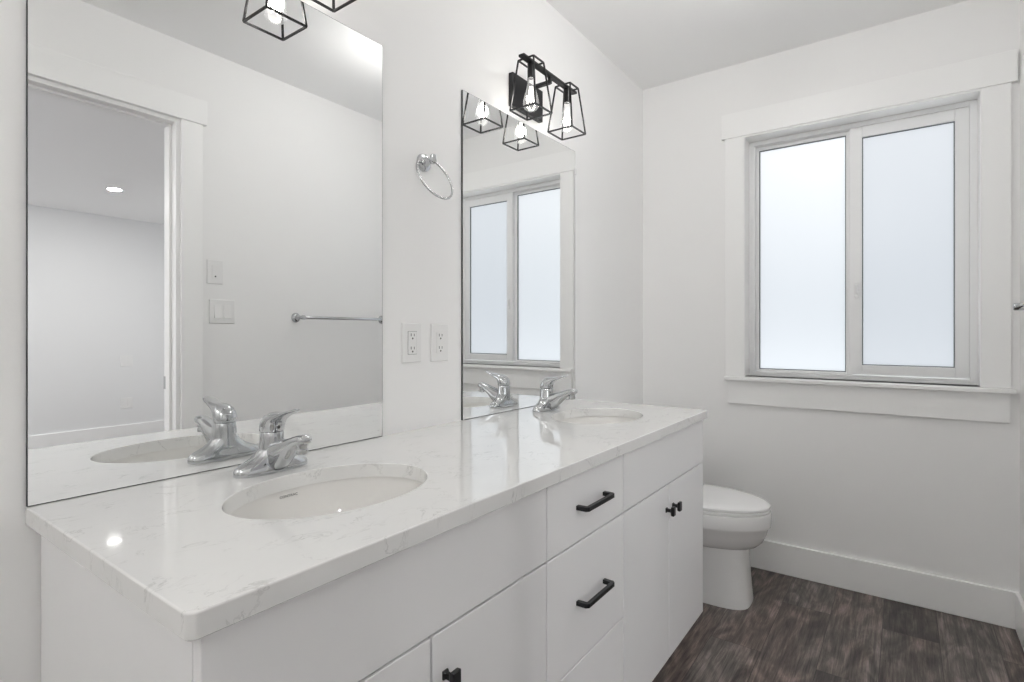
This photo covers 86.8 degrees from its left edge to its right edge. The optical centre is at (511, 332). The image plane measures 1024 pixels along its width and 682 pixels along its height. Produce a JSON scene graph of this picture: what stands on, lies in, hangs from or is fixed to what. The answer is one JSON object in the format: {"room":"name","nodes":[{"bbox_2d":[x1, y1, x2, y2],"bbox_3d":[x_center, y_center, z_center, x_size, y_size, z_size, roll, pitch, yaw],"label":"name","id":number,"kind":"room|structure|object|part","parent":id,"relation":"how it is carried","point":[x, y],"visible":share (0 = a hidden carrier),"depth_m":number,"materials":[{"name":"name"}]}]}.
{"room":"bathroom","nodes":[
{"label":"bathroom","id":0,"kind":"room"},
{"bbox_2d":[0,0,642,681],"bbox_3d":[-0.573,-0.098,1.343,0.120,2.535,4.300,0,0,36],"label":"wall","id":1,"kind":"structure","parent":0,"point":[433,51],"depth_m":1.70,"materials":[{"name":"white paint"}]},
{"bbox_2d":[26,0,381,506],"bbox_3d":[-0.589,-0.257,1.213,0.006,1.097,0.761,0,0,36],"label":"wall mirror","id":2,"kind":"object","parent":1,"relation":"attached to","point":[204,177],"visible":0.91,"depth_m":1.12,"materials":[{"name":"clear glass"}]},
{"bbox_2d":[312,0,355,12],"bbox_3d":[-0.522,-0.875,1.163,0.172,0.185,0.376,0,0,36],"label":"vanity light","id":3,"kind":"object","parent":1,"relation":"attached to","point":[333,9],"visible":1,"depth_m":1.30,"materials":[{"name":"black metal"}]},
{"bbox_2d":[401,323,420,362],"bbox_3d":[-0.298,0.031,1.612,0.008,0.118,0.077,0,0,36],"label":"power outlet","id":4,"kind":"object","parent":1,"relation":"attached to","point":[410,332],"visible":1,"depth_m":1.61,"materials":[{"name":"white plastic"}]},
{"bbox_2d":[408,332,416,353],"bbox_3d":[-0.296,0.031,1.611,0.002,0.067,0.034,0,0,36],"label":"receptacle","id":5,"kind":"object","parent":4,"relation":"attached to","point":[412,336],"depth_m":1.61,"materials":[{"name":"white plastic"}]},
{"bbox_2d":[416,153,452,199],"bbox_3d":[-0.243,-0.468,1.609,0.102,0.156,0.144,0,0,36],"label":"towel ring","id":6,"kind":"object","parent":1,"relation":"attached to","point":[423,162],"visible":1,"depth_m":1.63,"materials":[{"name":"silver metal"}]},
{"bbox_2d":[430,324,447,361],"bbox_3d":[-0.228,0.032,1.710,0.008,0.118,0.077,0,0,36],"label":"power outlet","id":7,"kind":"object","parent":1,"relation":"attached to","point":[438,333],"visible":1,"depth_m":1.70,"materials":[{"name":"white plastic"}]},
{"bbox_2d":[437,332,443,352],"bbox_3d":[-0.226,0.032,1.708,0.002,0.067,0.034,0,0,36],"label":"receptacle","id":8,"kind":"object","parent":7,"relation":"attached to","point":[440,335],"depth_m":1.71,"materials":[{"name":"white plastic"}]},
{"bbox_2d":[461,90,576,419],"bbox_3d":[0.060,-0.257,2.106,0.009,1.097,0.768,0,0,36],"label":"wall mirror","id":9,"kind":"object","parent":1,"relation":"attached to","point":[518,182],"visible":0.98,"depth_m":2.02,"materials":[{"name":"clear glass"}]},
{"bbox_2d":[509,53,585,140],"bbox_3d":[0.117,-0.875,2.046,0.172,0.185,0.376,0,0,36],"label":"vanity light","id":10,"kind":"object","parent":1,"relation":"attached to","point":[526,98],"visible":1,"depth_m":2.04,"materials":[{"name":"black metal"}]},
{"bbox_3d":[0.056,-0.904,2.091,0.020,0.124,0.206,0,0,36],"label":"plate","id":11,"kind":"part","parent":10,"relation":"part of","materials":[{"name":"black metal"}]},
{"bbox_2d":[527,62,532,79],"bbox_3d":[0.068,-0.930,1.926,0.026,0.053,0.026,0,0,36],"label":"socket","id":12,"kind":"object","parent":10,"relation":"attached to","point":[529,64],"depth_m":1.91,"materials":[{"name":"black metal"}]},
{"bbox_3d":[0.104,-0.945,2.055,0.105,0.026,0.016,0,0,36],"label":"arm","id":13,"kind":"part","parent":10,"relation":"part of","materials":[{"name":"black metal"}]},
{"bbox_2d":[564,88,569,103],"bbox_3d":[0.216,-0.930,2.131,0.026,0.053,0.026,0,0,36],"label":"socket","id":14,"kind":"object","parent":10,"relation":"attached to","point":[566,90],"depth_m":2.12,"materials":[{"name":"black metal"}]},
{"bbox_2d":[546,0,967,89],"bbox_3d":[0.102,-1.415,0.890,1.744,0.100,4.560,0,0,36],"label":"ceiling","id":15,"kind":"structure","parent":0,"point":[654,43],"depth_m":2.40,"materials":[{"name":"white paint"}]},
{"bbox_2d":[643,0,1019,592],"bbox_3d":[1.393,-0.098,2.672,1.744,2.535,0.160,0,0,36],"label":"wall","id":16,"kind":"structure","parent":0,"point":[935,496],"depth_m":2.53,"materials":[{"name":"white paint"}]},
{"bbox_2d":[725,136,742,376],"bbox_3d":[1.132,-0.383,2.751,0.087,1.209,0.018,0,0,36],"label":"trim","id":17,"kind":"structure","parent":16,"relation":"attached to","point":[733,146],"depth_m":2.75,"materials":[{"name":"white paint"}]},
{"bbox_2d":[743,88,981,386],"bbox_3d":[1.583,-0.383,2.523,0.911,1.210,0.174,0,0,36],"label":"window","id":18,"kind":"structure","parent":16,"relation":"in","point":[862,239],"depth_m":2.51,"materials":[{"name":"white plastic"}]},
{"bbox_3d":[1.443,-0.376,2.701,0.383,1.128,0.001,0,0,36],"label":"pane","id":19,"kind":"part","parent":18,"relation":"part of","materials":[{"name":"white glass"}]},
{"bbox_3d":[1.450,-0.379,2.696,0.431,1.158,0.022,0,0,36],"label":"sash","id":20,"kind":"part","parent":18,"relation":"part of","materials":[{"name":"white plastic"}]},
{"bbox_3d":[1.771,-0.378,2.429,0.334,1.059,0.001,0,0,36],"label":"pane","id":21,"kind":"part","parent":18,"relation":"part of","materials":[{"name":"white glass"}]},
{"bbox_3d":[1.771,-0.381,2.429,0.432,1.154,0.026,0,0,36],"label":"sash","id":22,"kind":"part","parent":18,"relation":"part of","materials":[{"name":"white plastic"}]},
{"bbox_2d":[728,380,1009,422],"bbox_3d":[1.539,0.300,2.456,1.070,0.119,0.018,0,0,36],"label":"trim","id":23,"kind":"structure","parent":16,"relation":"attached to","point":[957,405],"depth_m":2.39,"materials":[{"name":"white paint"}]},
{"bbox_2d":[722,49,1017,140],"bbox_3d":[1.535,-1.049,2.456,1.120,0.124,0.024,0,0,36],"label":"trim","id":24,"kind":"structure","parent":16,"relation":"attached to","point":[999,68],"depth_m":2.38,"materials":[{"name":"white paint"}]},
{"bbox_2d":[724,375,1016,393],"bbox_3d":[1.558,0.232,2.478,1.098,0.019,0.131,0,0,36],"label":"trim","id":25,"kind":"structure","parent":16,"relation":"attached to","point":[921,386],"depth_m":2.38,"materials":[{"name":"white paint"}]},
{"bbox_2d":[750,540,1019,628],"bbox_3d":[1.365,1.097,2.584,1.562,0.146,0.015,0,0,36],"label":"baseboard","id":26,"kind":"structure","parent":16,"relation":"attached to","point":[988,604],"depth_m":2.36,"materials":[{"name":"white paint"}]},
{"bbox_2d":[982,82,1010,388],"bbox_3d":[1.939,-0.383,2.166,0.087,1.209,0.018,0,0,36],"label":"trim","id":27,"kind":"structure","parent":16,"relation":"attached to","point":[996,100],"depth_m":2.16,"materials":[{"name":"white paint"}]},
{"bbox_2d":[652,567,1023,681],"bbox_3d":[1.786,1.210,-0.514,6.120,0.080,4.860,0,0,36],"label":"floor","id":28,"kind":"structure","parent":0,"point":[793,629],"depth_m":2.04,"materials":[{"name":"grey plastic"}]},
{"bbox_2d":[41,488,545,681],"bbox_3d":[-0.352,0.746,1.026,0.602,0.847,0.699,0,0,36],"label":"vanity cabinet","id":29,"kind":"object","parent":28,"relation":"on","point":[466,602],"visible":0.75,"depth_m":0.82,"materials":[{"name":"white laminate"}]},
{"bbox_2d":[25,399,706,640],"bbox_3d":[-0.037,0.307,1.474,0.593,0.030,1.832,0,0,36],"label":"countertop","id":30,"kind":"structure","parent":29,"relation":"on","point":[173,548],"depth_m":0.88,"materials":[{"name":"white stone"}]},
{"bbox_2d":[233,409,311,478],"bbox_3d":[-0.469,0.224,1.118,0.156,0.137,0.161,0,0,36],"label":"faucet","id":31,"kind":"object","parent":30,"relation":"on","point":[274,453],"visible":1,"depth_m":1.11,"materials":[{"name":"silver metal"}]},
{"bbox_3d":[-0.509,0.267,1.147,0.057,0.050,0.161,0,0,36],"label":"plate","id":32,"kind":"part","parent":31,"relation":"part of","materials":[{"name":"silver metal"}]},
{"bbox_3d":[-0.482,0.182,1.128,0.116,0.052,0.049,0,0,36],"label":"handle","id":33,"kind":"part","parent":31,"relation":"part of","materials":[{"name":"silver metal"}]},
{"bbox_3d":[-0.456,0.248,1.109,0.125,0.087,0.048,0,0,36],"label":"spout","id":34,"kind":"part","parent":31,"relation":"part of","materials":[{"name":"silver metal"}]},
{"bbox_2d":[229,477,422,519],"bbox_3d":[-0.337,0.405,1.029,0.323,0.163,0.433,0,0,36],"label":"sink","id":35,"kind":"object","parent":30,"relation":"in","point":[334,496],"visible":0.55,"depth_m":1.17,"materials":[{"name":"white ceramic"}]},
{"bbox_2d":[533,375,577,412],"bbox_3d":[0.170,0.224,2.000,0.156,0.137,0.161,0,0,36],"label":"faucet","id":36,"kind":"object","parent":30,"relation":"on","point":[549,401],"visible":1,"depth_m":1.99,"materials":[{"name":"silver metal"}]},
{"bbox_3d":[0.130,0.267,2.029,0.057,0.050,0.161,0,0,36],"label":"plate","id":37,"kind":"part","parent":36,"relation":"part of","materials":[{"name":"silver metal"}]},
{"bbox_3d":[0.157,0.182,2.010,0.116,0.052,0.049,0,0,36],"label":"handle","id":38,"kind":"part","parent":36,"relation":"part of","materials":[{"name":"silver metal"}]},
{"bbox_3d":[0.183,0.248,1.991,0.125,0.087,0.048,0,0,36],"label":"spout","id":39,"kind":"part","parent":36,"relation":"part of","materials":[{"name":"silver metal"}]},
{"bbox_2d":[559,416,635,423],"bbox_3d":[0.302,0.405,1.910,0.323,0.163,0.433,0,0,36],"label":"sink","id":40,"kind":"object","parent":30,"relation":"in","point":[585,419],"visible":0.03,"depth_m":2.08,"materials":[{"name":"white ceramic"}]},
{"bbox_3d":[-0.240,0.772,0.731,0.018,0.562,0.351,0,0,36],"label":"door","id":41,"kind":"part","parent":29,"relation":"part of","materials":[{"name":"white laminate"}]},
{"bbox_3d":[-0.100,0.564,0.885,0.029,0.029,0.020,0,0,36],"label":"knob","id":42,"kind":"part","parent":29,"relation":"part of","materials":[{"name":"black metal"}]},
{"bbox_3d":[-0.035,0.772,1.014,0.018,0.562,0.342,0,0,36],"label":"door","id":43,"kind":"part","parent":29,"relation":"part of","materials":[{"name":"white laminate"}]},
{"bbox_2d":[545,455,622,681],"bbox_3d":[-0.032,0.746,1.465,0.605,0.847,0.386,0,0,36],"label":"drawers","id":44,"kind":"object","parent":28,"relation":"on","point":[584,562],"visible":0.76,"depth_m":1.28,"materials":[{"name":"white laminate"}]},
{"bbox_3d":[0.180,0.407,1.311,0.018,0.158,0.383,0,0,36],"label":"drawer","id":45,"kind":"part","parent":44,"relation":"part of","materials":[{"name":"white laminate"}]},
{"bbox_3d":[0.180,0.912,1.311,0.018,0.282,0.383,0,0,36],"label":"drawer","id":46,"kind":"part","parent":44,"relation":"part of","materials":[{"name":"white laminate"}]},
{"bbox_3d":[0.204,0.627,1.302,0.031,0.010,0.148,0,0,36],"label":"handle","id":47,"kind":"part","parent":44,"relation":"part of","materials":[{"name":"black metal"}]},
{"bbox_3d":[0.204,0.406,1.302,0.031,0.010,0.148,0,0,36],"label":"handle","id":48,"kind":"part","parent":44,"relation":"part of","materials":[{"name":"black metal"}]},
{"bbox_2d":[621,420,702,681],"bbox_3d":[0.290,0.746,1.912,0.602,0.847,0.715,0,0,36],"label":"vanity cabinet","id":49,"kind":"object","parent":28,"relation":"on","point":[662,513],"visible":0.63,"depth_m":1.69,"materials":[{"name":"white laminate"}]},
{"bbox_3d":[0.397,0.772,1.610,0.018,0.562,0.348,0,0,36],"label":"door","id":50,"kind":"part","parent":49,"relation":"part of","materials":[{"name":"white laminate"}]},
{"bbox_3d":[0.503,0.566,1.717,0.029,0.029,0.020,0,0,36],"label":"knob","id":51,"kind":"part","parent":49,"relation":"part of","materials":[{"name":"black metal"}]},
{"bbox_3d":[0.538,0.566,1.765,0.029,0.029,0.020,0,0,36],"label":"knob","id":52,"kind":"part","parent":49,"relation":"part of","materials":[{"name":"black metal"}]},
{"bbox_3d":[0.608,0.772,1.901,0.018,0.562,0.361,0,0,36],"label":"door","id":53,"kind":"part","parent":49,"relation":"part of","materials":[{"name":"white laminate"}]},
{"bbox_2d":[703,484,771,609],"bbox_3d":[0.805,0.794,2.499,0.720,0.752,0.426,0,0,36],"label":"toilet","id":54,"kind":"object","parent":28,"relation":"on","point":[735,522],"visible":0.39,"depth_m":2.29,"materials":[{"name":"white ceramic"}]},
{"bbox_3d":[0.880,0.758,2.445,0.525,0.016,0.368,0,0,36],"label":"seat","id":55,"kind":"part","parent":54,"relation":"part of","materials":[{"name":"white plastic"}]},
{"bbox_3d":[0.880,0.740,2.445,0.526,0.019,0.368,0,0,36],"label":"lid","id":56,"kind":"part","parent":54,"relation":"part of","materials":[{"name":"white plastic"}]},
{"bbox_3d":[0.872,0.850,2.451,0.556,0.168,0.378,0,0,36],"label":"bowl","id":57,"kind":"part","parent":54,"relation":"part of","materials":[{"name":"white ceramic"}]},
{"bbox_2d":[1020,0,1023,600],"bbox_3d":[0.791,-0.098,0.354,0.125,2.535,4.300,0,0,36],"label":"wall","id":58,"kind":"structure","parent":0,"point":[1021,1],"depth_m":2.08,"materials":[{"name":"white paint"}]},
{"bbox_2d":[1013,303,1023,309],"bbox_3d":[1.459,-0.082,1.458,0.087,0.053,0.663,0,0,36],"label":"towel bar","id":59,"kind":"object","parent":58,"relation":"attached to","point":[1016,306],"visible":1,"depth_m":1.71,"materials":[{"name":"silver metal"}]},
{"bbox_2d":[1015,593,1023,650],"bbox_3d":[1.501,1.097,1.454,0.015,0.146,1.656,0,0,36],"label":"baseboard","id":60,"kind":"structure","parent":58,"relation":"attached to","point":[1019,603],"depth_m":2.05,"materials":[{"name":"white paint"}]}
]}

